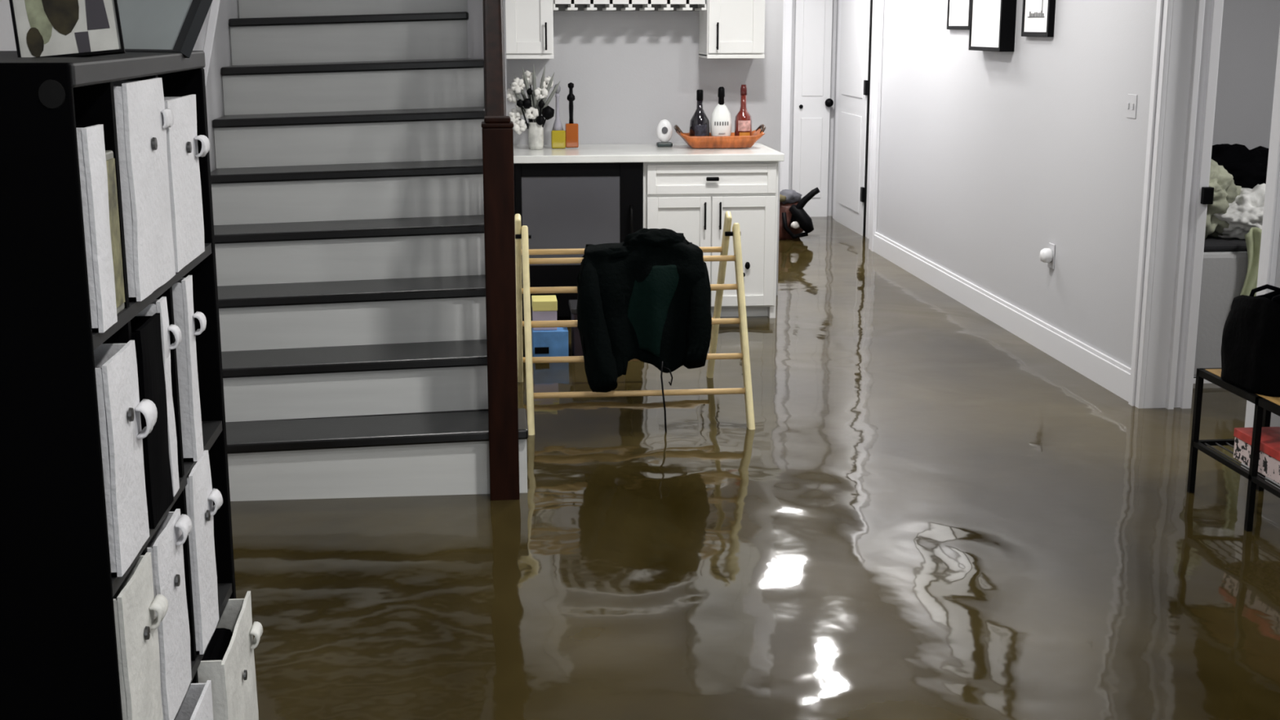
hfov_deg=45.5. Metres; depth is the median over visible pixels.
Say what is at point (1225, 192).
blanket
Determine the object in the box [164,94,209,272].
storage bin
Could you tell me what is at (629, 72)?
wall
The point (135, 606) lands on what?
storage bin
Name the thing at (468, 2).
wall
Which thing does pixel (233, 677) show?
storage bin
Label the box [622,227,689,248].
hood
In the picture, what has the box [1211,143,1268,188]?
clothes
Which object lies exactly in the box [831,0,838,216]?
wall
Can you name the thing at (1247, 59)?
wall
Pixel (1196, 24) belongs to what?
trim
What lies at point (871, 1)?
trim
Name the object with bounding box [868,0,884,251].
trim
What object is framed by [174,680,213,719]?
storage bin
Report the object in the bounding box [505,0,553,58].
upper cabinet
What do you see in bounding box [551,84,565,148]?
glass decanter
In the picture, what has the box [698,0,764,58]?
upper cabinet
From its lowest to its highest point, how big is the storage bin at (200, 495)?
0.309 m
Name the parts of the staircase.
handrail, newel post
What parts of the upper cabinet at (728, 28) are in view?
door handle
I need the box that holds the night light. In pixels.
[1040,248,1053,262]
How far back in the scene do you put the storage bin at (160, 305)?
2.32 m
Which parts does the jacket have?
panel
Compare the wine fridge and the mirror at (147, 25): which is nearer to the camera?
the mirror at (147, 25)
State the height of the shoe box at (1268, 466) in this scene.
0.096 m
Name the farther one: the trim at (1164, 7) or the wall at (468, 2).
the wall at (468, 2)
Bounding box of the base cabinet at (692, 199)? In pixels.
[641,161,778,318]
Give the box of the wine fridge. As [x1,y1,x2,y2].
[513,162,642,320]
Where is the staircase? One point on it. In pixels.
(267, 121)
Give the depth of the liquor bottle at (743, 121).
8.08 m
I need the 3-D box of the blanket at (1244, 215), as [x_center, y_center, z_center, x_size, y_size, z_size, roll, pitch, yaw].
[2.643,-0.457,6.630,0.463,0.625,0.471,-1,12,-5]
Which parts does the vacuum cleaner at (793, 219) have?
grab handle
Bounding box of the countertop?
[513,142,784,163]
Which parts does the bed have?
mattress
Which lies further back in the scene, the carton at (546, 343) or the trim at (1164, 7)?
the carton at (546, 343)
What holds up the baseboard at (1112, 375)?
attached to the wall at (988, 160)
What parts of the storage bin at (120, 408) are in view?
pull handle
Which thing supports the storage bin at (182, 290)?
on the cube bookcase
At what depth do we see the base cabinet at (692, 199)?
7.82 m
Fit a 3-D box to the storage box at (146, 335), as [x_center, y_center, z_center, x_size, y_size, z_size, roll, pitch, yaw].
[-0.853,0.090,2.216,0.304,0.291,0.135,-1,12,-5]
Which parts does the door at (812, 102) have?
panel, knob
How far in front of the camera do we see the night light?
7.04 m
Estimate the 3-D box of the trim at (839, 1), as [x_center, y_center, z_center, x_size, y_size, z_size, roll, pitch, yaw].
[1.538,-2.131,11.812,0.026,2.210,0.140,-1,12,-5]
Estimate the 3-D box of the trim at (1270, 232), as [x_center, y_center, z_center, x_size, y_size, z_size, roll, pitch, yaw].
[2.178,-0.626,5.034,0.220,2.180,0.105,-1,12,-5]
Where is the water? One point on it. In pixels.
(926, 512)
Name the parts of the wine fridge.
glass pane, door handle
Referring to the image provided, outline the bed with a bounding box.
[1193,235,1248,383]
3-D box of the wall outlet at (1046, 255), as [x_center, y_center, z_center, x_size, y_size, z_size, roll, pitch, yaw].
[1.881,-0.481,7.068,0.056,0.115,0.075,-1,12,-5]
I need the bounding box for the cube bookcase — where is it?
[0,50,235,719]
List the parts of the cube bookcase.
panel, panel, shelf, shelf, panel, shelf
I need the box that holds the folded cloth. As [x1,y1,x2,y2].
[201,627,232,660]
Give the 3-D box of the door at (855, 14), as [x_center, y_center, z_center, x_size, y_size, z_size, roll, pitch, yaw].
[1.579,-1.975,11.287,0.050,2.090,0.915,-1,12,-5]
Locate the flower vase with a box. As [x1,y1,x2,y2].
[506,64,559,149]
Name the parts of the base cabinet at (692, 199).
cabinet door, door handle, drawer, drawer pull, door handle, cabinet door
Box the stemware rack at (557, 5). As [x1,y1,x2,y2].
[552,0,706,11]
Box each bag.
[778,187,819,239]
[1220,284,1279,396]
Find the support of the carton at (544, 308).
on the carton at (546, 343)
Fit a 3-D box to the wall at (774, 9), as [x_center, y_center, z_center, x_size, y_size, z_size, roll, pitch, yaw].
[0.559,-1.931,10.134,0.100,2.540,3.580,-1,12,-5]
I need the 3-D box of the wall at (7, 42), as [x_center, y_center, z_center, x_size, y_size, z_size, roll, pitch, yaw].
[-1.622,-1.569,4.483,0.120,4.260,14.900,-1,12,-5]
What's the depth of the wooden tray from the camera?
8.03 m
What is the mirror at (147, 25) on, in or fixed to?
on the cube bookcase
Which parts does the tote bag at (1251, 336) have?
handle, handle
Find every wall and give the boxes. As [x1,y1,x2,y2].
[0,0,295,350]
[300,0,475,280]
[469,0,507,115]
[506,0,765,144]
[763,0,783,295]
[788,0,836,215]
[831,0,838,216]
[876,0,1279,426]
[1212,0,1279,149]
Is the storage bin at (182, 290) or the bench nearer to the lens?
the storage bin at (182, 290)
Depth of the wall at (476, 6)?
6.28 m
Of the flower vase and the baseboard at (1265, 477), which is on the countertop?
the flower vase
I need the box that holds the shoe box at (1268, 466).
[1233,426,1279,484]
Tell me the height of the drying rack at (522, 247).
0.844 m
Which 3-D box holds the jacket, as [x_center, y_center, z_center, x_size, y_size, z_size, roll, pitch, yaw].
[0.000,-0.146,5.986,0.528,0.724,0.657,-2,13,-9]
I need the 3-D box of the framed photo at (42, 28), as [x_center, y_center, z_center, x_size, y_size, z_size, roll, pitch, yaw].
[-0.813,-0.520,2.148,0.159,0.200,0.058,-3,13,-15]
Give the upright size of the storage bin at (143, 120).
0.302 m
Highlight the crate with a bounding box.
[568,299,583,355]
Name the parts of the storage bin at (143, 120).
pull handle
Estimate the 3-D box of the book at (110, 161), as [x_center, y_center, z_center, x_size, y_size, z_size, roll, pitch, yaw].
[-0.717,-0.168,2.035,0.033,0.217,0.077,-1,12,-5]
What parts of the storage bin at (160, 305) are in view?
pull handle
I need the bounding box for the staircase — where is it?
[203,0,528,501]
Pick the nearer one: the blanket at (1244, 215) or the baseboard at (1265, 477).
the baseboard at (1265, 477)
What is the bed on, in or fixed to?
on the floor
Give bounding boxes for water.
[230,215,1279,719]
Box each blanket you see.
[1204,159,1241,239]
[1213,183,1266,296]
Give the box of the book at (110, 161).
[105,150,124,314]
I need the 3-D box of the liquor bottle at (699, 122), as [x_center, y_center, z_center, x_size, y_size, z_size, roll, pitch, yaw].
[0.316,-1.285,8.091,0.108,0.290,0.110,-1,12,-5]
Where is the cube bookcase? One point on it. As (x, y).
(59, 660)
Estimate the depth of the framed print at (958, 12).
8.36 m
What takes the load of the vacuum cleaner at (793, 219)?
on the floor
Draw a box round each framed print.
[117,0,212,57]
[946,0,970,29]
[968,0,1017,51]
[1021,0,1055,36]
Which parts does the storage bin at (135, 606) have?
pull handle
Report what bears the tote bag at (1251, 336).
on the bench
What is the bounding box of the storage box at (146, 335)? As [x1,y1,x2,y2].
[130,312,173,528]
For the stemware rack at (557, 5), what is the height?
0.100 m
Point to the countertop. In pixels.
(616, 153)
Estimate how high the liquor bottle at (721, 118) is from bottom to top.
0.305 m
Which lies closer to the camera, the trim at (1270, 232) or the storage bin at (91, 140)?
the storage bin at (91, 140)
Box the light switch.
[1126,93,1137,118]
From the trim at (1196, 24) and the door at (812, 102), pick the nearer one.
the trim at (1196, 24)
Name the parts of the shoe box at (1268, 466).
box lid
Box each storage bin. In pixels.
[75,124,117,333]
[93,340,157,577]
[112,551,168,719]
[113,77,175,301]
[136,296,182,496]
[146,508,192,719]
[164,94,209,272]
[172,275,206,461]
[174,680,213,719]
[185,449,222,654]
[197,591,262,719]
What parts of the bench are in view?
leg, shelf frame, frame, leg, leg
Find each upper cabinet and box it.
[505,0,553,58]
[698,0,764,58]
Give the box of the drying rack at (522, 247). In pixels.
[514,211,755,435]
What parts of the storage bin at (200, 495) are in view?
pull handle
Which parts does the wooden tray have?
handle, handle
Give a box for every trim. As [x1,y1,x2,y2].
[779,0,792,191]
[832,0,841,219]
[862,0,872,236]
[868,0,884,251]
[1128,0,1173,408]
[1142,0,1223,408]
[1241,27,1279,471]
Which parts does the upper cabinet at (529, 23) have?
door handle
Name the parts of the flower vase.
stem, vase glass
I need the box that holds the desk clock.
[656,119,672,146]
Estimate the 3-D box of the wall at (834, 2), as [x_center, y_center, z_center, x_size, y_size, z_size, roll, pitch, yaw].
[1.048,-2.340,11.995,1.560,2.540,0.120,-1,12,-5]
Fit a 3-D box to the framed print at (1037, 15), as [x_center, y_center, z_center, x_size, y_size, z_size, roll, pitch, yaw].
[1.863,-1.765,7.111,0.030,0.507,0.360,-1,12,-5]
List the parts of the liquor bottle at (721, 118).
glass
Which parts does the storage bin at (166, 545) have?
pull handle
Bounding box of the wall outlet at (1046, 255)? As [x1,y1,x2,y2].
[1040,242,1055,269]
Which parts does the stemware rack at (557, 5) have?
rack rail, rack rail, rack rail, rack rail, rack rail, rail, rack rail, rack rail, rack rail, rack rail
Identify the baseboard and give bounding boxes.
[873,231,1130,401]
[1265,476,1279,488]
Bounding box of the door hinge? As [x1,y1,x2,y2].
[1200,186,1213,204]
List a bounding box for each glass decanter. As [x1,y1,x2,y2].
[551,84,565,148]
[564,82,578,148]
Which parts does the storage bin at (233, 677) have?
pull handle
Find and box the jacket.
[576,227,711,431]
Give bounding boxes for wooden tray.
[673,124,765,148]
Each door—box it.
[791,0,833,217]
[835,0,870,235]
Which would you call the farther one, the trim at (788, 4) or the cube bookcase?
the trim at (788, 4)
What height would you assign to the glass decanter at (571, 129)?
0.342 m
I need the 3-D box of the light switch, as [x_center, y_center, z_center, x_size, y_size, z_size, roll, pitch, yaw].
[1.980,-1.023,6.154,0.007,0.095,0.090,-1,12,-5]
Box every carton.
[531,295,557,330]
[531,327,568,356]
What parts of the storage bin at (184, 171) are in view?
pull handle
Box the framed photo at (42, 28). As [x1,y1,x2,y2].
[8,0,124,57]
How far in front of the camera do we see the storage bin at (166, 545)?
2.31 m
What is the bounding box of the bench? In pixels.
[1186,368,1279,531]
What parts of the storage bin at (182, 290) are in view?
pull handle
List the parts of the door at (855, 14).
panel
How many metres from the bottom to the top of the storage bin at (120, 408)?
0.284 m
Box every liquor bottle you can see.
[689,89,709,136]
[710,86,731,136]
[734,84,751,136]
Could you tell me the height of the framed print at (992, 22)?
0.682 m
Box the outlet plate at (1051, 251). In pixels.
[1047,242,1055,269]
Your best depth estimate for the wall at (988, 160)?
7.32 m

